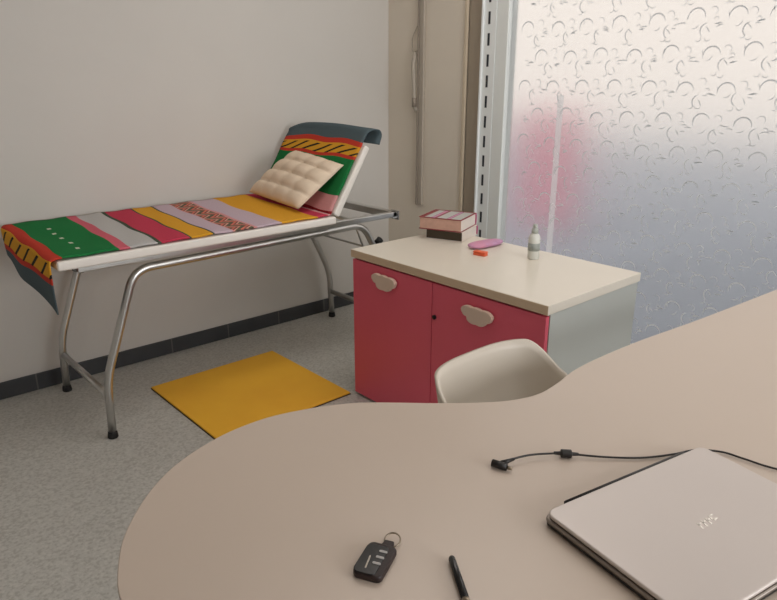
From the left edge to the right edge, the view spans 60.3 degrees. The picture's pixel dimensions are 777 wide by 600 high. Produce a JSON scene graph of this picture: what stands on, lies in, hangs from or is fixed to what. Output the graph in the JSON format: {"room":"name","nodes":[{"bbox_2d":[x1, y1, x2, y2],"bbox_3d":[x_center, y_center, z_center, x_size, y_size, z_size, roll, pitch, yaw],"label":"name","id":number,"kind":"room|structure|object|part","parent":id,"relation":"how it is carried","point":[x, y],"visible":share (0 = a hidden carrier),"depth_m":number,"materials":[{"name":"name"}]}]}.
{"room":"examination room","nodes":[
{"label":"examination room","id":0,"kind":"room"},
{"bbox_2d":[0,304,374,599],"bbox_3d":[-0.020,1.222,0.888,5.180,0.120,5.910,-16,24,-39],"label":"floor","id":1,"kind":"structure","parent":0,"point":[71,493],"depth_m":2.60,"materials":[{"name":"carpet"}]},
{"bbox_2d":[50,145,398,439],"bbox_3d":[-0.767,-0.174,3.198,1.676,1.075,0.665,-16,24,-39],"label":"examination table","id":2,"kind":"object","parent":1,"relation":"on","point":[277,234],"visible":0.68,"depth_m":2.86,"materials":[{"name":"white metal"}]},
{"bbox_2d":[1,122,381,314],"bbox_3d":[-0.831,-0.466,3.053,1.575,0.604,0.658,-16,24,-39],"label":"striped blanket","id":3,"kind":"object","parent":2,"relation":"on","point":[31,246],"visible":0.9,"depth_m":2.97,"materials":[{"name":"fabric"}]},
{"bbox_2d":[249,150,343,208],"bbox_3d":[-0.475,-0.615,3.346,0.246,0.228,0.540,-14,23,-36],"label":"cushion","id":4,"kind":"object","parent":3,"relation":"on","point":[292,180],"visible":1,"depth_m":3.25,"materials":[{"name":"beige fabric"}]},
{"bbox_3d":[-0.929,-0.327,2.995,1.242,0.043,0.665,-16,24,-39],"label":"mattress","id":5,"kind":"part","parent":2,"relation":"part of","materials":[{"name":"white plastic"}]},
{"bbox_3d":[-0.742,-0.344,3.162,1.590,0.036,0.594,-16,24,-39],"label":"frame","id":6,"kind":"part","parent":2,"relation":"part of","materials":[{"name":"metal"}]},
{"bbox_3d":[-0.252,-0.324,3.628,0.012,0.012,0.570,-16,24,-39],"label":"tie rod","id":7,"kind":"part","parent":2,"relation":"part of","materials":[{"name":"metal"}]},
{"bbox_3d":[-0.348,-0.623,3.354,0.219,0.320,0.530,-16,24,-39],"label":"backrest","id":8,"kind":"part","parent":2,"relation":"part of","materials":[{"name":"white plastic"}]},
{"bbox_2d":[151,351,350,438],"bbox_3d":[-0.642,0.419,3.100,0.664,0.012,0.664,-16,24,-39],"label":"floor mat","id":9,"kind":"object","parent":1,"relation":"on","point":[221,400],"visible":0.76,"depth_m":3.08,"materials":[{"name":"yellow plastic"}]},
{"bbox_2d":[117,290,776,599],"bbox_3d":[0.832,0.528,1.615,2.657,0.740,1.166,-16,24,-39],"label":"desk","id":10,"kind":"object","parent":1,"relation":"on","point":[285,506],"visible":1,"depth_m":1.13,"materials":[{"name":"grey"}]},
{"bbox_2d":[353,532,400,582],"bbox_3d":[-0.013,0.356,0.937,0.043,0.013,0.098,7,20,20],"label":"key fob","id":11,"kind":"object","parent":10,"relation":"on","point":[376,559],"visible":1,"depth_m":0.92,"materials":[{"name":"black plastic"},{"name":"steel"}]},
{"bbox_2d":[448,555,469,599],"bbox_3d":[0.097,0.380,0.870,0.011,0.011,0.132,-3,19,-8],"label":"pen","id":12,"kind":"object","parent":10,"relation":"on","point":[456,572],"visible":1,"depth_m":0.89,"materials":[{"name":"black plastic"}]},
{"bbox_2d":[491,449,776,470],"bbox_3d":[0.536,0.280,1.164,0.716,0.016,0.092,1,18,3],"label":"cable","id":13,"kind":"object","parent":10,"relation":"on","point":[564,453],"visible":0.96,"depth_m":1.18,"materials":[{"name":"black plastic"}]},
{"bbox_2d":[546,448,776,599],"bbox_3d":[0.460,0.332,0.996,0.376,0.022,0.274,-11,21,-29],"label":"laptop","id":14,"kind":"object","parent":10,"relation":"on","point":[697,523],"visible":1,"depth_m":0.97,"materials":[{"name":"silver metal"}]},
{"bbox_2d":[351,234,640,402],"bbox_3d":[0.389,0.165,2.797,0.604,0.684,1.015,-16,24,-39],"label":"base cabinet","id":15,"kind":"object","parent":1,"relation":"on","point":[421,303],"visible":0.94,"depth_m":2.56,"materials":[{"name":"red laminate"}]},
{"bbox_3d":[-0.019,-0.069,2.736,0.016,0.064,0.145,-16,24,-39],"label":"handle","id":16,"kind":"part","parent":15,"relation":"part of","materials":[{"name":"beige plastic"}]},
{"bbox_3d":[0.013,0.175,2.816,0.018,0.630,0.480,-16,24,-39],"label":"door","id":17,"kind":"part","parent":15,"relation":"part of","materials":[{"name":"red laminate"}]},
{"bbox_2d":[426,225,477,241],"bbox_3d":[0.294,-0.318,3.096,0.180,0.046,0.193,10,21,27],"label":"book","id":18,"kind":"object","parent":15,"relation":"on","point":[431,234],"visible":0.72,"depth_m":3.02,"materials":[{"name":"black paper"}]},
{"bbox_2d":[419,209,476,232],"bbox_3d":[0.275,-0.367,3.079,0.205,0.057,0.203,9,20,25],"label":"book","id":19,"kind":"object","parent":18,"relation":"on","point":[437,219],"visible":1,"depth_m":3.02,"materials":[{"name":"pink paper"}]},
{"bbox_2d":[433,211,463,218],"bbox_3d":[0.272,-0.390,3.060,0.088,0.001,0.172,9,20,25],"label":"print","id":20,"kind":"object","parent":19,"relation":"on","point":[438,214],"depth_m":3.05,"materials":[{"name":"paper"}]},
{"bbox_2d":[425,210,472,219],"bbox_3d":[0.279,-0.389,3.056,0.222,0.001,0.221,-16,24,-39],"label":"print","id":21,"kind":"object","parent":19,"relation":"on","point":[435,214],"depth_m":3.04,"materials":[{"name":"multicoloured paper"}]},
{"bbox_3d":[0.315,0.059,2.384,0.016,0.064,0.145,-16,24,-39],"label":"handle","id":22,"kind":"part","parent":15,"relation":"part of","materials":[{"name":"beige plastic"}]},
{"bbox_2d":[473,250,487,256],"bbox_3d":[0.380,-0.194,2.765,0.058,0.018,0.030,14,23,36],"label":"box","id":23,"kind":"object","parent":15,"relation":"on","point":[475,252],"visible":1,"depth_m":2.75,"materials":[{"name":"orange plastic"}]},
{"bbox_3d":[0.380,-0.199,2.763,0.058,0.006,0.030,14,23,36],"label":"box lid","id":24,"kind":"part","parent":23,"relation":"part of","materials":[{"name":"orange plastic"}]},
{"bbox_2d":[468,239,502,248],"bbox_3d":[0.423,-0.246,2.911,0.189,0.026,0.078,-16,24,-39],"label":"pouch","id":25,"kind":"object","parent":15,"relation":"on","point":[485,243],"visible":1,"depth_m":2.88,"materials":[{"name":"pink fabric"}]},
{"bbox_3d":[0.347,0.293,2.461,0.018,0.630,0.518,-16,24,-39],"label":"door","id":26,"kind":"part","parent":15,"relation":"part of","materials":[{"name":"red laminate"}]},
{"bbox_3d":[0.396,-0.145,2.701,0.586,0.034,1.015,-16,24,-39],"label":"panel","id":27,"kind":"part","parent":15,"relation":"part of","materials":[{"name":"beige laminate"}]},
{"bbox_2d":[527,224,539,259],"bbox_3d":[0.587,-0.236,2.696,0.048,0.142,0.048,-16,24,-39],"label":"spray bottle","id":28,"kind":"object","parent":15,"relation":"on","point":[534,237],"visible":1,"depth_m":2.68,"materials":[{"name":"grey plastic"}]},
{"bbox_2d":[434,339,567,402],"bbox_3d":[0.324,0.526,1.608,0.402,0.755,0.401,-16,24,-39],"label":"shell chair","id":29,"kind":"object","parent":1,"relation":"on","point":[507,370],"visible":0.23,"depth_m":1.68,"materials":[{"name":"white plastic"}]},
{"bbox_2d":[0,0,387,382],"bbox_3d":[-1.922,-0.807,2.528,5.260,2.700,0.100,-16,24,-39],"label":"wall","id":30,"kind":"structure","parent":0,"point":[106,105],"depth_m":3.27,"materials":[{"name":"paint"}]},
{"bbox_2d":[0,291,353,399],"bbox_3d":[-1.885,0.450,2.901,5.060,0.079,0.012,-16,24,-39],"label":"baseboard","id":31,"kind":"structure","parent":30,"relation":"attached to","point":[18,386],"depth_m":3.52,"materials":[{"name":"tile"}]},
{"bbox_2d":[388,0,469,240],"bbox_3d":[0.250,-1.261,3.895,0.100,2.700,0.640,-16,24,-39],"label":"wall","id":32,"kind":"structure","parent":0,"point":[445,19],"depth_m":3.91,"materials":[{"name":"beige paint"}]},
{"bbox_2d":[411,0,425,204],"bbox_3d":[0.158,-1.554,3.785,0.054,2.035,0.101,-16,24,-39],"label":"wall rail","id":33,"kind":"object","parent":32,"relation":"attached to","point":[421,44],"visible":1,"depth_m":3.88,"materials":[{"name":"beige"}]},
{"bbox_3d":[0.153,-1.266,3.885,0.039,0.330,0.040,-16,24,-39],"label":"lever","id":34,"kind":"part","parent":33,"relation":"part of","materials":[{"name":"beige"}]},
{"bbox_3d":[0.150,-1.154,3.906,0.028,0.050,0.028,-16,24,-39],"label":"lever knob","id":35,"kind":"part","parent":33,"relation":"part of","materials":[{"name":"brown"}]},
{"bbox_2d":[458,0,469,210],"bbox_3d":[0.418,-1.177,3.644,0.022,2.700,0.022,-16,24,-39],"label":"trim","id":36,"kind":"structure","parent":32,"relation":"attached to","point":[467,2],"depth_m":3.67,"materials":[{"name":"beige"}]},
{"bbox_2d":[463,0,481,212],"bbox_3d":[0.500,-1.173,3.631,0.096,2.700,0.108,-16,24,-39],"label":"trim","id":37,"kind":"structure","parent":32,"relation":"attached to","point":[475,5],"depth_m":3.64,"materials":[{"name":"beige paint"}]},
{"bbox_2d":[486,0,776,343],"bbox_3d":[2.192,-0.566,1.799,0.078,2.700,4.900,-16,24,-39],"label":"window","id":38,"kind":"structure","parent":0,"point":[640,136],"depth_m":2.99,"materials":[{"name":"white glass"}]},
{"bbox_2d":[474,0,497,237],"bbox_3d":[0.514,-1.145,3.514,0.016,2.480,0.089,-16,24,-39],"label":"upright","id":39,"kind":"object","parent":38,"relation":"attached to","point":[489,7],"visible":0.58,"depth_m":3.56,"materials":[{"name":"white metal"}]},
{"bbox_3d":[2.192,-0.566,1.799,0.078,2.700,4.900,-16,24,-39],"label":"frame","id":40,"kind":"part","parent":38,"relation":"part of","materials":[{"name":"white metal"}]}
]}

